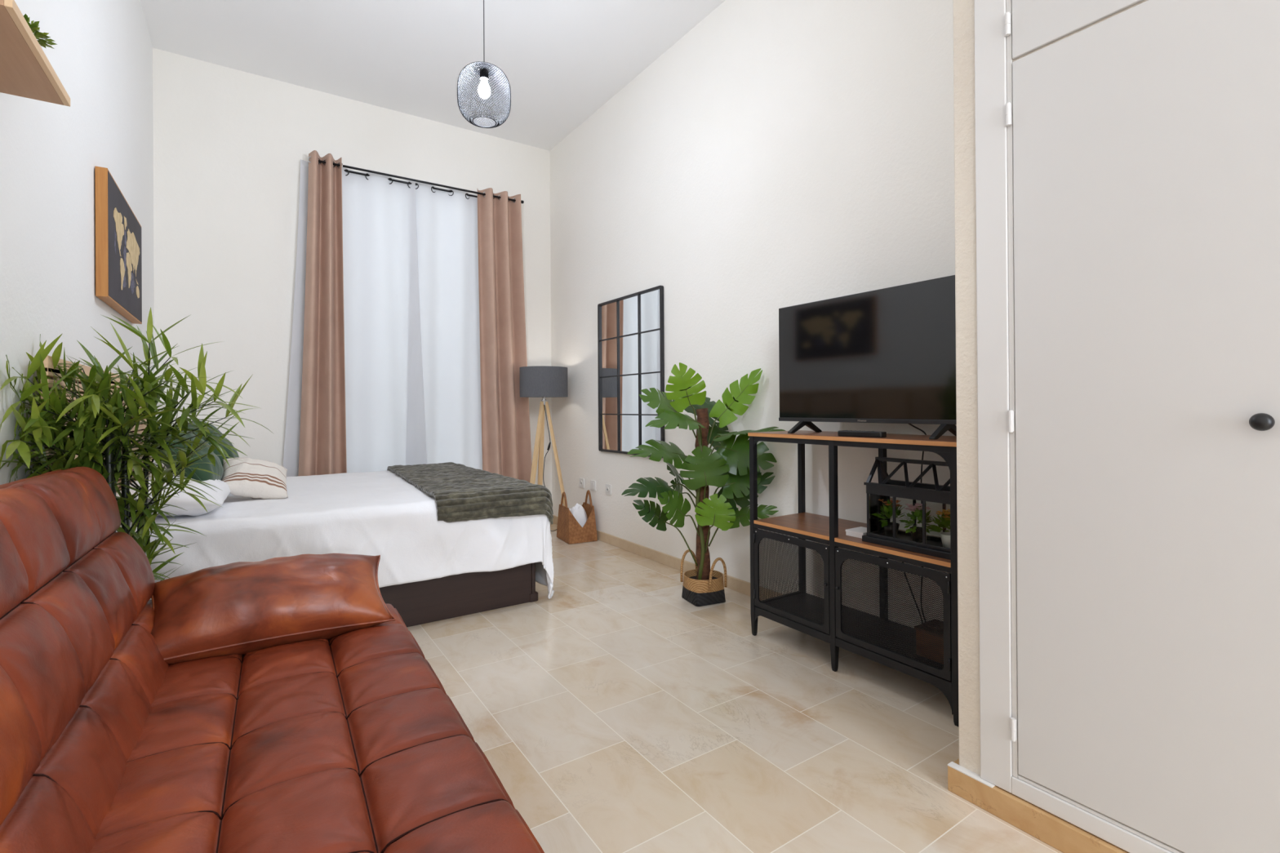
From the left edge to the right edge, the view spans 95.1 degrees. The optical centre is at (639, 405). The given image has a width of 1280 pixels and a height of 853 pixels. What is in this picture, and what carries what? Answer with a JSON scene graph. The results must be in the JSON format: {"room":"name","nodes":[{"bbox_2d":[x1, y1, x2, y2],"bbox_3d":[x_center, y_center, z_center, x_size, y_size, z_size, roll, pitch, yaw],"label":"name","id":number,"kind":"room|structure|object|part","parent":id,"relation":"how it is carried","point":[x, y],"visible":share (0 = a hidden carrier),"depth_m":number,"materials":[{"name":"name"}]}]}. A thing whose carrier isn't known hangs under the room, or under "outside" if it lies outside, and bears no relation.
{"room":"studio apartment","nodes":[
{"label":"studio apartment","id":0,"kind":"room"},
{"bbox_2d":[0,0,155,484],"bbox_3d":[-1.163,-0.660,0.624,0.200,3.485,7.724,0,0,-34],"label":"wall","id":1,"kind":"structure","parent":0,"point":[101,56],"depth_m":2.06,"materials":[{"name":"white paint"}]},
{"bbox_2d":[0,0,70,106],"bbox_3d":[-1.423,-0.816,1.311,0.132,0.060,0.456,0,0,-34],"label":"wall shelf","id":2,"kind":"object","parent":1,"relation":"attached to","point":[26,71],"visible":1,"depth_m":1.35,"materials":[{"name":"brown wood"}]},
{"bbox_2d":[23,13,56,48],"bbox_3d":[-1.434,-0.855,1.361,0.111,0.108,0.100,0,0,-34],"label":"plant","id":3,"kind":"object","parent":2,"relation":"on","point":[34,27],"visible":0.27,"depth_m":1.37,"materials":[{"name":"green plant"}]},
{"bbox_2d":[94,165,142,324],"bbox_3d":[-2.450,-0.708,2.769,0.040,0.528,0.920,0,0,-34],"label":"framed picture","id":4,"kind":"object","parent":1,"relation":"attached to","point":[118,262],"visible":1,"depth_m":2.57,"materials":[{"name":"brown wood"}]},
{"bbox_2d":[152,48,551,493],"bbox_3d":[-2.101,-0.644,4.794,3.280,3.485,0.250,0,0,-34],"label":"wall","id":5,"kind":"structure","parent":0,"point":[229,144],"depth_m":4.21,"materials":[{"name":"beige paint"}]},
{"bbox_2d":[318,160,524,203],"bbox_3d":[-1.756,-1.787,4.777,1.652,0.080,0.172,0,0,-34],"label":"curtain rod","id":6,"kind":"object","parent":5,"relation":"attached to","point":[319,161],"visible":0.51,"depth_m":4.68,"materials":[{"name":"black metal"}]},
{"bbox_2d":[297,150,346,475],"bbox_3d":[-2.336,-0.521,4.293,0.322,2.651,0.142,0,0,-34],"label":"velvet curtain","id":7,"kind":"object","parent":6,"relation":"hanging from","point":[322,435],"visible":0.85,"depth_m":4.30,"materials":[{"name":"pink fabric"}]},
{"bbox_2d":[282,159,427,476],"bbox_3d":[-2.176,-0.384,4.511,1.076,2.876,0.076,0,0,-34],"label":"sheer curtain","id":8,"kind":"object","parent":6,"relation":"hanging from","point":[382,313],"visible":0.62,"depth_m":4.56,"materials":[{"name":"white fabric"}]},
{"bbox_3d":[-1.779,-1.802,4.800,1.640,0.015,0.015,0,0,-34],"label":"rod","id":9,"kind":"part","parent":6,"relation":"part of","materials":[{"name":"black metal"}]},
{"bbox_2d":[405,182,482,470],"bbox_3d":[-1.490,-0.387,4.983,0.991,2.876,0.063,0,0,-34],"label":"sheer curtain","id":10,"kind":"object","parent":6,"relation":"hanging from","point":[447,243],"visible":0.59,"depth_m":4.91,"materials":[{"name":"white fabric"}]},
{"bbox_2d":[477,187,532,482],"bbox_3d":[-1.176,-0.576,5.074,0.457,2.539,0.160,0,0,-34],"label":"velvet curtain","id":11,"kind":"object","parent":6,"relation":"hanging from","point":[506,447],"visible":0.97,"depth_m":5.06,"materials":[{"name":"pink fabric"}]},
{"bbox_2d":[140,0,724,151],"bbox_3d":[0.077,-2.459,1.527,3.280,0.100,8.224,0,0,-34],"label":"ceiling","id":12,"kind":"structure","parent":0,"point":[562,61],"depth_m":3.88,"materials":[{"name":"paint"}]},
{"bbox_2d":[457,0,511,128],"bbox_3d":[-0.749,-1.879,2.808,0.251,1.039,0.251,0,0,0],"label":"pendant lamp","id":13,"kind":"object","parent":12,"relation":"hanging from","point":[484,69],"visible":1,"depth_m":2.77,"materials":[{"name":"silver metal mesh"},{"name":"black plastic"},{"name":"glass"}]},
{"bbox_3d":[-0.747,-1.611,2.808,0.100,0.004,0.100,0,0,-34],"label":"plate","id":14,"kind":"part","parent":13,"relation":"part of","materials":[{"name":"black metal"}]},
{"bbox_3d":[-0.747,-1.487,2.808,0.251,0.256,0.251,0,0,-34],"label":"lamp shade","id":15,"kind":"part","parent":13,"relation":"part of","materials":[{"name":"black metal"}]},
{"bbox_3d":[-0.750,-1.998,2.809,0.004,0.765,0.004,0,0,34],"label":"cord","id":16,"kind":"part","parent":13,"relation":"part of","materials":[{"name":"grey plastic"}]},
{"bbox_3d":[-0.747,-1.522,2.808,0.059,0.094,0.059,0,0,-34],"label":"bulb","id":17,"kind":"part","parent":13,"relation":"part of","materials":[{"name":"white glass"}]},
{"bbox_2d":[480,67,488,79],"bbox_3d":[-0.747,-1.592,2.808,0.042,0.050,0.042,0,0,-34],"label":"socket","id":18,"kind":"object","parent":13,"relation":"attached to","point":[484,68],"depth_m":2.79,"materials":[{"name":"black"}]},
{"bbox_2d":[406,523,1062,852],"bbox_3d":[0.101,1.126,1.519,3.280,0.100,8.224,0,0,-34],"label":"floor","id":19,"kind":"structure","parent":0,"point":[615,712],"depth_m":1.97,"materials":[{"name":"beige tile"}]},
{"bbox_2d":[40,355,152,493],"bbox_3d":[-2.304,0.479,2.564,0.042,1.232,2.210,0,0,-34],"label":"headboard","id":20,"kind":"object","parent":19,"relation":"on","point":[48,363],"visible":0.05,"depth_m":1.85,"materials":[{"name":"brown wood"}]},
{"bbox_2d":[116,497,154,533],"bbox_3d":[-1.857,0.724,2.097,0.160,0.733,0.340,0,0,-34],"label":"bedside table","id":21,"kind":"object","parent":19,"relation":"on","point":[148,499],"visible":0.02,"depth_m":2.19,"materials":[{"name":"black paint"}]},
{"bbox_2d":[0,306,273,581],"bbox_3d":[-1.429,0.388,1.750,0.577,1.397,0.596,0,0,-34],"label":"bamboo plant","id":22,"kind":"object","parent":19,"relation":"on","point":[113,459],"visible":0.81,"depth_m":1.75,"materials":[{"name":"green plant"}]},
{"bbox_2d":[0,466,544,852],"bbox_3d":[-0.701,0.616,0.961,0.936,0.930,1.901,0,0,-34],"label":"sofa","id":23,"kind":"object","parent":19,"relation":"on","point":[351,742],"visible":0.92,"depth_m":1.05,"materials":[{"name":"leather"}]},
{"bbox_3d":[-0.945,0.460,0.813,0.314,0.618,1.870,0,0,-32],"label":"backrest","id":24,"kind":"part","parent":23,"relation":"part of","materials":[{"name":"leather"}]},
{"bbox_2d":[151,553,395,664],"bbox_3d":[-1.051,0.566,1.685,0.606,0.242,0.276,0,0,-33],"label":"leather cushion","id":25,"kind":"object","parent":23,"relation":"on","point":[239,607],"visible":0.94,"depth_m":1.60,"materials":[{"name":"brown leather"}]},
{"bbox_3d":[-0.643,0.720,0.999,0.743,0.170,1.878,0,0,-32],"label":"seat","id":26,"kind":"part","parent":23,"relation":"part of","materials":[{"name":"leather"}]},
{"bbox_2d":[379,562,537,626],"bbox_3d":[-1.762,0.801,3.438,1.790,0.585,1.637,0,0,-34],"label":"bed","id":27,"kind":"object","parent":19,"relation":"on","point":[424,602],"visible":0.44,"depth_m":3.02,"materials":[{"name":"fabric"}]},
{"bbox_2d":[115,470,554,599],"bbox_3d":[-1.734,0.778,3.488,1.881,0.611,1.852,0,0,-34],"label":"sheet","id":28,"kind":"object","parent":27,"relation":"on","point":[385,515],"visible":0.56,"depth_m":2.81,"materials":[{"name":"white fabric"}]},
{"bbox_2d":[115,473,230,516],"bbox_3d":[-2.087,0.400,2.644,0.377,0.194,0.620,0,0,-31],"label":"bed pillow","id":29,"kind":"object","parent":28,"relation":"on","point":[192,507],"visible":0.38,"depth_m":2.46,"materials":[{"name":"white fabric"}]},
{"bbox_2d":[149,426,223,481],"bbox_3d":[-2.158,0.244,2.801,0.259,0.322,0.471,0,0,-25],"label":"velvet cushion","id":30,"kind":"object","parent":29,"relation":"on","point":[199,475],"visible":0.28,"depth_m":2.68,"materials":[{"name":"green fabric"}]},
{"bbox_2d":[221,457,288,499],"bbox_3d":[-1.992,0.376,3.032,0.323,0.217,0.239,0,0,-40],"label":"striped cushion","id":31,"kind":"object","parent":28,"relation":"on","point":[256,478],"visible":0.94,"depth_m":2.97,"materials":[{"name":"fabric"}]},
{"bbox_2d":[386,462,553,524],"bbox_3d":[-1.224,0.552,3.831,0.677,0.226,1.863,0,0,-34],"label":"throw blanket","id":32,"kind":"object","parent":28,"relation":"on","point":[460,492],"visible":1,"depth_m":3.17,"materials":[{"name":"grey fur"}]},
{"bbox_3d":[-2.523,0.400,3.314,0.380,0.189,0.620,7,-4,-35],"label":"bed pillow","id":33,"kind":"object","parent":28,"relation":"on","visible":0},
{"bbox_2d":[182,420,239,466],"bbox_3d":[-2.351,0.245,3.215,0.257,0.343,0.486,0,0,-28],"label":"velvet cushion","id":34,"kind":"object","parent":33,"relation":"on","point":[215,451],"visible":0.17,"depth_m":3.14,"materials":[{"name":"green fabric"}]},
{"bbox_3d":[-0.603,0.914,3.264,0.022,0.318,0.054,0,0,-34],"label":"corner post","id":35,"kind":"part","parent":27,"relation":"part of","materials":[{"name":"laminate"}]},
{"bbox_2d":[519,365,568,531],"bbox_3d":[-0.833,0.383,4.995,0.425,1.416,0.436,0,0,-34],"label":"floor lamp","id":36,"kind":"object","parent":19,"relation":"on","point":[537,381],"visible":0.81,"depth_m":4.88,"materials":[{"name":"grey fabric"}]},
{"bbox_3d":[-0.884,0.527,4.885,0.042,1.127,0.224,0,0,34],"label":"leg","id":37,"kind":"part","parent":36,"relation":"part of","materials":[{"name":"brown wood"}]},
{"bbox_3d":[-0.864,0.527,5.100,0.042,1.127,0.224,0,0,-24],"label":"leg","id":38,"kind":"part","parent":36,"relation":"part of","materials":[{"name":"brown wood"}]},
{"bbox_3d":[-0.819,-0.200,4.988,0.404,0.250,0.404,0,0,-34],"label":"lamp shade","id":39,"kind":"part","parent":36,"relation":"part of","materials":[{"name":"grey fabric"}]},
{"bbox_3d":[-0.766,0.540,5.072,0.062,1.101,0.266,0,0,10],"label":"cord","id":40,"kind":"part","parent":36,"relation":"part of","materials":[{"name":"black plastic"}]},
{"bbox_3d":[-0.692,0.526,4.969,0.224,1.127,0.042,0,0,8],"label":"leg","id":41,"kind":"part","parent":36,"relation":"part of","materials":[{"name":"brown wood"}]},
{"bbox_2d":[556,489,597,544],"bbox_3d":[-0.518,0.889,4.776,0.240,0.391,0.300,0,0,-27],"label":"woven basket","id":42,"kind":"object","parent":19,"relation":"on","point":[569,530],"visible":0.91,"depth_m":4.68,"materials":[{"name":"brown wicker"}]},
{"bbox_3d":[-0.614,0.760,4.728,0.018,0.131,0.141,0,0,-27],"label":"handle","id":43,"kind":"part","parent":42,"relation":"part of","materials":[{"name":"brown wood"}]},
{"bbox_2d":[568,503,587,527],"bbox_3d":[-0.514,0.931,4.783,0.219,0.263,0.209,0,0,-34],"label":"folded cloth","id":44,"kind":"object","parent":42,"relation":"in","point":[579,513],"visible":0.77,"depth_m":4.72,"materials":[{"name":"white fabric"}]},
{"bbox_3d":[-0.425,0.759,4.824,0.018,0.131,0.141,0,0,-27],"label":"handle","id":45,"kind":"part","parent":42,"relation":"part of","materials":[{"name":"brown wood"}]},
{"bbox_2d":[621,362,785,606],"bbox_3d":[0.307,0.422,3.089,0.774,1.308,0.628,0,0,-34],"label":"monstera plant","id":46,"kind":"object","parent":19,"relation":"on","point":[727,468],"visible":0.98,"depth_m":3.16,"materials":[{"name":"green plant"}]},
{"bbox_3d":[0.280,0.908,3.347,0.135,0.173,0.021,0,0,-39],"label":"handle","id":47,"kind":"part","parent":46,"relation":"part of","materials":[{"name":"wicker"}]},
{"bbox_3d":[0.331,0.553,3.222,0.041,0.852,0.045,0,0,-34],"label":"stem","id":48,"kind":"part","parent":46,"relation":"part of","materials":[{"name":"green plant"}]},
{"bbox_3d":[0.424,0.906,3.167,0.135,0.173,0.021,0,0,-39],"label":"handle","id":49,"kind":"part","parent":46,"relation":"part of","materials":[{"name":"wicker"}]},
{"bbox_2d":[681,568,725,606],"bbox_3d":[0.352,1.007,3.257,0.220,0.138,0.220,0,0,-34],"label":"basket","id":50,"kind":"object","parent":19,"relation":"on","point":[699,589],"depth_m":3.18,"materials":[{"name":"wicker"}]},
{"bbox_2d":[747,430,959,727],"bbox_3d":[0.932,0.597,2.444,0.371,0.951,0.978,0,0,-34],"label":"sideboard","id":51,"kind":"object","parent":19,"relation":"on","point":[882,641],"visible":0.8,"depth_m":2.33,"materials":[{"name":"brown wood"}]},
{"bbox_3d":[0.534,0.609,2.747,0.026,0.934,0.026,0,0,-34],"label":"post","id":52,"kind":"part","parent":51,"relation":"part of","materials":[{"name":"black metal"}]},
{"bbox_3d":[0.674,0.946,2.839,0.308,0.042,0.016,0,0,-34],"label":"rail","id":53,"kind":"part","parent":51,"relation":"part of","materials":[{"name":"black metal"}]},
{"bbox_3d":[0.653,0.749,2.554,0.008,0.359,0.421,0,0,-34],"label":"door","id":54,"kind":"part","parent":51,"relation":"part of","materials":[{"name":"black metal"}]},
{"bbox_3d":[0.811,0.608,2.932,0.026,0.934,0.026,0,0,-34],"label":"post","id":55,"kind":"part","parent":51,"relation":"part of","materials":[{"name":"black metal"}]},
{"bbox_3d":[0.785,0.606,2.371,0.026,0.934,0.026,0,0,-34],"label":"post","id":56,"kind":"part","parent":51,"relation":"part of","materials":[{"name":"black metal"}]},
{"bbox_3d":[0.791,0.150,2.353,0.016,0.021,0.972,0,0,-34],"label":"rail","id":57,"kind":"part","parent":51,"relation":"part of","materials":[{"name":"black metal"}]},
{"bbox_3d":[0.794,0.556,2.352,0.016,0.019,0.920,0,0,-34],"label":"rail","id":58,"kind":"part","parent":51,"relation":"part of","materials":[{"name":"brown wood"}]},
{"bbox_2d":[755,512,951,563],"bbox_3d":[0.934,0.537,2.446,0.352,0.016,0.920,0,0,-34],"label":"shelf","id":59,"kind":"object","parent":51,"relation":"attached to","point":[806,526],"depth_m":2.46,"materials":[{"name":"brown wood"}]},
{"bbox_3d":[0.797,0.949,2.351,0.016,0.032,0.920,0,0,-34],"label":"rail","id":60,"kind":"part","parent":51,"relation":"part of","materials":[{"name":"black metal"}]},
{"bbox_2d":[757,592,951,681],"bbox_3d":[0.938,0.934,2.446,0.338,0.006,0.952,0,0,-34],"label":"shelf","id":61,"kind":"object","parent":51,"relation":"attached to","point":[919,671],"depth_m":2.40,"materials":[{"name":"black metal"}]},
{"bbox_2d":[845,526,866,538],"bbox_3d":[0.906,0.517,2.390,0.103,0.024,0.083,0,0,-34],"label":"box","id":62,"kind":"object","parent":51,"relation":"on","point":[858,532],"visible":0.66,"depth_m":2.37,"materials":[{"name":"white"}]},
{"bbox_3d":[0.906,0.510,2.390,0.103,0.008,0.083,0,0,-34],"label":"box lid","id":63,"kind":"part","parent":62,"relation":"part of","materials":[{"name":"white"}]},
{"bbox_2d":[837,430,886,437],"bbox_3d":[0.871,0.110,2.303,0.042,0.023,0.190,0,0,-40],"label":"remote control","id":64,"kind":"object","parent":51,"relation":"on","point":[842,433],"visible":0.99,"depth_m":2.28,"materials":[{"name":"black plastic"}]},
{"bbox_2d":[778,275,956,439],"bbox_3d":[0.943,-0.174,2.413,0.210,0.590,0.951,0,0,-34],"label":"television","id":65,"kind":"object","parent":51,"relation":"on","point":[885,355],"visible":0.96,"depth_m":2.37,"materials":[{"name":"black plastic"}]},
{"bbox_2d":[908,423,926,621],"bbox_3d":[1.139,0.489,2.382,0.126,0.880,0.167,0,0,32],"label":"power cable","id":66,"kind":"object","parent":65,"relation":"attached to","point":[915,427],"visible":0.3,"depth_m":2.43,"materials":[{"name":"black plastic"}]},
{"bbox_3d":[1.062,0.605,2.557,0.026,0.934,0.026,0,0,-34],"label":"post","id":67,"kind":"part","parent":51,"relation":"part of","materials":[{"name":"black metal"}]},
{"bbox_3d":[0.916,0.747,2.160,0.008,0.359,0.463,0,0,-34],"label":"door","id":68,"kind":"part","parent":51,"relation":"part of","materials":[{"name":"black metal"}]},
{"bbox_2d":[862,457,951,559],"bbox_3d":[1.041,0.365,2.183,0.169,0.326,0.374,0,0,-34],"label":"planter box","id":69,"kind":"object","parent":51,"relation":"on","point":[914,491],"visible":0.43,"depth_m":2.19,"materials":[{"name":"black paint"}]},
{"bbox_3d":[0.919,0.416,2.305,0.054,0.158,0.002,0,0,-34],"label":"pane","id":70,"kind":"part","parent":69,"relation":"part of","materials":[{"name":"clear glass"}]},
{"bbox_3d":[0.923,0.418,2.240,0.002,0.154,0.099,0,0,-34],"label":"pane","id":71,"kind":"part","parent":69,"relation":"part of","materials":[{"name":"clear glass"}]},
{"bbox_3d":[0.975,0.416,2.342,0.054,0.158,0.002,0,0,-34],"label":"pane","id":72,"kind":"part","parent":69,"relation":"part of","materials":[{"name":"clear glass"}]},
{"bbox_2d":[871,497,905,537],"bbox_3d":[0.979,0.433,2.273,0.140,0.145,0.136,0,0,-34],"label":"potted plant","id":73,"kind":"object","parent":69,"relation":"on","point":[887,510],"visible":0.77,"depth_m":2.26,"materials":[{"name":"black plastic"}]},
{"bbox_3d":[0.977,0.482,2.278,0.060,0.048,0.060,0,0,-34],"label":"pot","id":74,"kind":"part","parent":73,"relation":"part of","materials":[{"name":"black plastic"}]},
{"bbox_3d":[0.986,0.417,2.146,0.002,0.154,0.105,0,0,-34],"label":"pane","id":75,"kind":"part","parent":69,"relation":"part of","materials":[{"name":"clear glass"}]},
{"bbox_3d":[1.040,0.256,2.183,0.159,0.107,0.358,0,0,-34],"label":"roof frame","id":76,"kind":"part","parent":69,"relation":"part of","materials":[{"name":"black paint"}]},
{"bbox_3d":[1.041,0.406,2.183,0.145,0.200,0.350,0,0,-34],"label":"frame","id":77,"kind":"part","parent":69,"relation":"part of","materials":[{"name":"black paint"}]},
{"bbox_2d":[902,502,935,542],"bbox_3d":[1.048,0.435,2.188,0.126,0.141,0.137,0,0,21],"label":"potted plant","id":78,"kind":"object","parent":69,"relation":"in","point":[917,510],"visible":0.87,"depth_m":2.17,"materials":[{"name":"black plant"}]},
{"bbox_3d":[1.040,0.481,2.185,0.060,0.048,0.060,0,0,-34],"label":"pot","id":79,"kind":"part","parent":78,"relation":"part of","materials":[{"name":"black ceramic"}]},
{"bbox_2d":[928,509,951,548],"bbox_3d":[1.098,0.433,2.097,0.139,0.142,0.121,0,0,22],"label":"potted plant","id":80,"kind":"object","parent":69,"relation":"in","point":[944,518],"visible":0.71,"depth_m":2.08,"materials":[{"name":"green plant"}]},
{"bbox_3d":[1.103,0.481,2.089,0.060,0.048,0.060,0,0,-34],"label":"pot","id":81,"kind":"part","parent":80,"relation":"part of","materials":[{"name":"white ceramic"}]},
{"bbox_2d":[904,573,923,623],"bbox_3d":[1.131,0.741,2.379,0.041,0.375,0.151,0,0,-12],"label":"power cable","id":82,"kind":"object","parent":51,"relation":"on","point":[904,573],"visible":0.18,"depth_m":2.40,"materials":[{"name":"black plastic"}]},
{"bbox_2d":[914,618,943,664],"bbox_3d":[1.129,0.877,2.158,0.140,0.104,0.170,0,0,-34],"label":"wooden box","id":83,"kind":"object","parent":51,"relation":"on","point":[923,648],"visible":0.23,"depth_m":2.15,"materials":[{"name":"brown wood"}]},
{"bbox_3d":[1.129,0.830,2.158,0.140,0.011,0.170,0,0,-34],"label":"lid","id":84,"kind":"part","parent":83,"relation":"part of","materials":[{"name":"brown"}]},
{"bbox_3d":[1.060,0.604,1.961,0.026,0.934,0.026,0,0,-34],"label":"post","id":85,"kind":"part","parent":51,"relation":"part of","materials":[{"name":"black metal"}]},
{"bbox_2d":[550,0,956,628],"bbox_3d":[0.405,-0.663,3.820,0.200,3.485,4.157,0,0,-34],"label":"wall","id":86,"kind":"structure","parent":0,"point":[778,154],"depth_m":3.29,"materials":[{"name":"beige paint"}]},
{"bbox_2d":[578,477,584,488],"bbox_3d":[-0.498,0.658,4.986,0.014,0.082,0.082,0,0,-34],"label":"wall socket","id":87,"kind":"object","parent":86,"relation":"attached to","point":[581,481],"visible":1,"depth_m":4.98,"materials":[{"name":"white plastic"}]},
{"bbox_2d":[590,480,595,491],"bbox_3d":[-0.387,0.657,4.821,0.013,0.082,0.082,0,0,-34],"label":"wall socket","id":88,"kind":"object","parent":86,"relation":"attached to","point":[593,483],"visible":1,"depth_m":4.81,"materials":[{"name":"white plastic"}]},
{"bbox_2d":[605,484,611,495],"bbox_3d":[-0.253,0.660,4.616,0.018,0.082,0.082,0,0,-34],"label":"wall socket","id":89,"kind":"object","parent":86,"relation":"attached to","point":[608,487],"visible":1,"depth_m":4.61,"materials":[{"name":"white plastic"}]},
{"bbox_2d":[597,285,664,457],"bbox_3d":[-0.085,-0.230,4.353,0.023,1.180,0.874,0,0,-34],"label":"wall mirror","id":90,"kind":"object","parent":86,"relation":"attached to","point":[631,336],"visible":0.81,"depth_m":4.35,"materials":[{"name":"grey mirror"}]},
{"bbox_2d":[862,533,951,559],"bbox_3d":[1.042,0.517,2.183,0.169,0.022,0.374,0,0,-34],"label":"tray","id":91,"kind":"object","parent":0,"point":[934,547],"depth_m":2.16,"materials":[{"name":"black paint"}]},
{"bbox_2d":[952,0,1182,852],"bbox_3d":[2.252,-0.683,0.409,0.925,3.485,3.567,0,0,-34],"label":"wall","id":92,"kind":"structure","parent":0,"point":[964,101],"depth_m":1.61,"materials":[{"name":"paint"}]},
{"bbox_2d":[552,515,1128,852],"bbox_3d":[1.014,1.035,2.070,0.749,0.073,7.724,0,0,-34],"label":"baseboard","id":93,"kind":"structure","parent":92,"relation":"attached to","point":[1049,828],"depth_m":1.52,"materials":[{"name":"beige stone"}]},
{"bbox_2d":[1004,0,1142,58],"bbox_3d":[1.089,-1.561,1.286,0.021,1.341,0.547,0,0,-34],"label":"door","id":94,"kind":"structure","parent":92,"relation":"in","point":[1036,24],"depth_m":1.43,"materials":[{"name":"white wood"}]},
{"bbox_2d":[974,0,1183,852],"bbox_3d":[1.874,-0.717,0.130,0.012,3.411,3.483,0,0,-34],"label":"trim","id":95,"kind":"structure","parent":92,"relation":"attached to","point":[994,193],"depth_m":1.53,"materials":[{"name":"white paint"}]},
{"bbox_2d":[1004,0,1279,852],"bbox_3d":[1.090,0.029,1.275,0.045,1.822,0.547,0,0,-34],"label":"door","id":96,"kind":"structure","parent":92,"relation":"in","point":[1146,137],"depth_m":1.27,"materials":[{"name":"white wood"}]},
{"bbox_3d":[1.190,0.031,1.120,0.038,0.034,0.034,0,0,-34],"label":"knob","id":97,"kind":"part","parent":96,"relation":"part of","materials":[{"name":"black plastic"}]}
]}

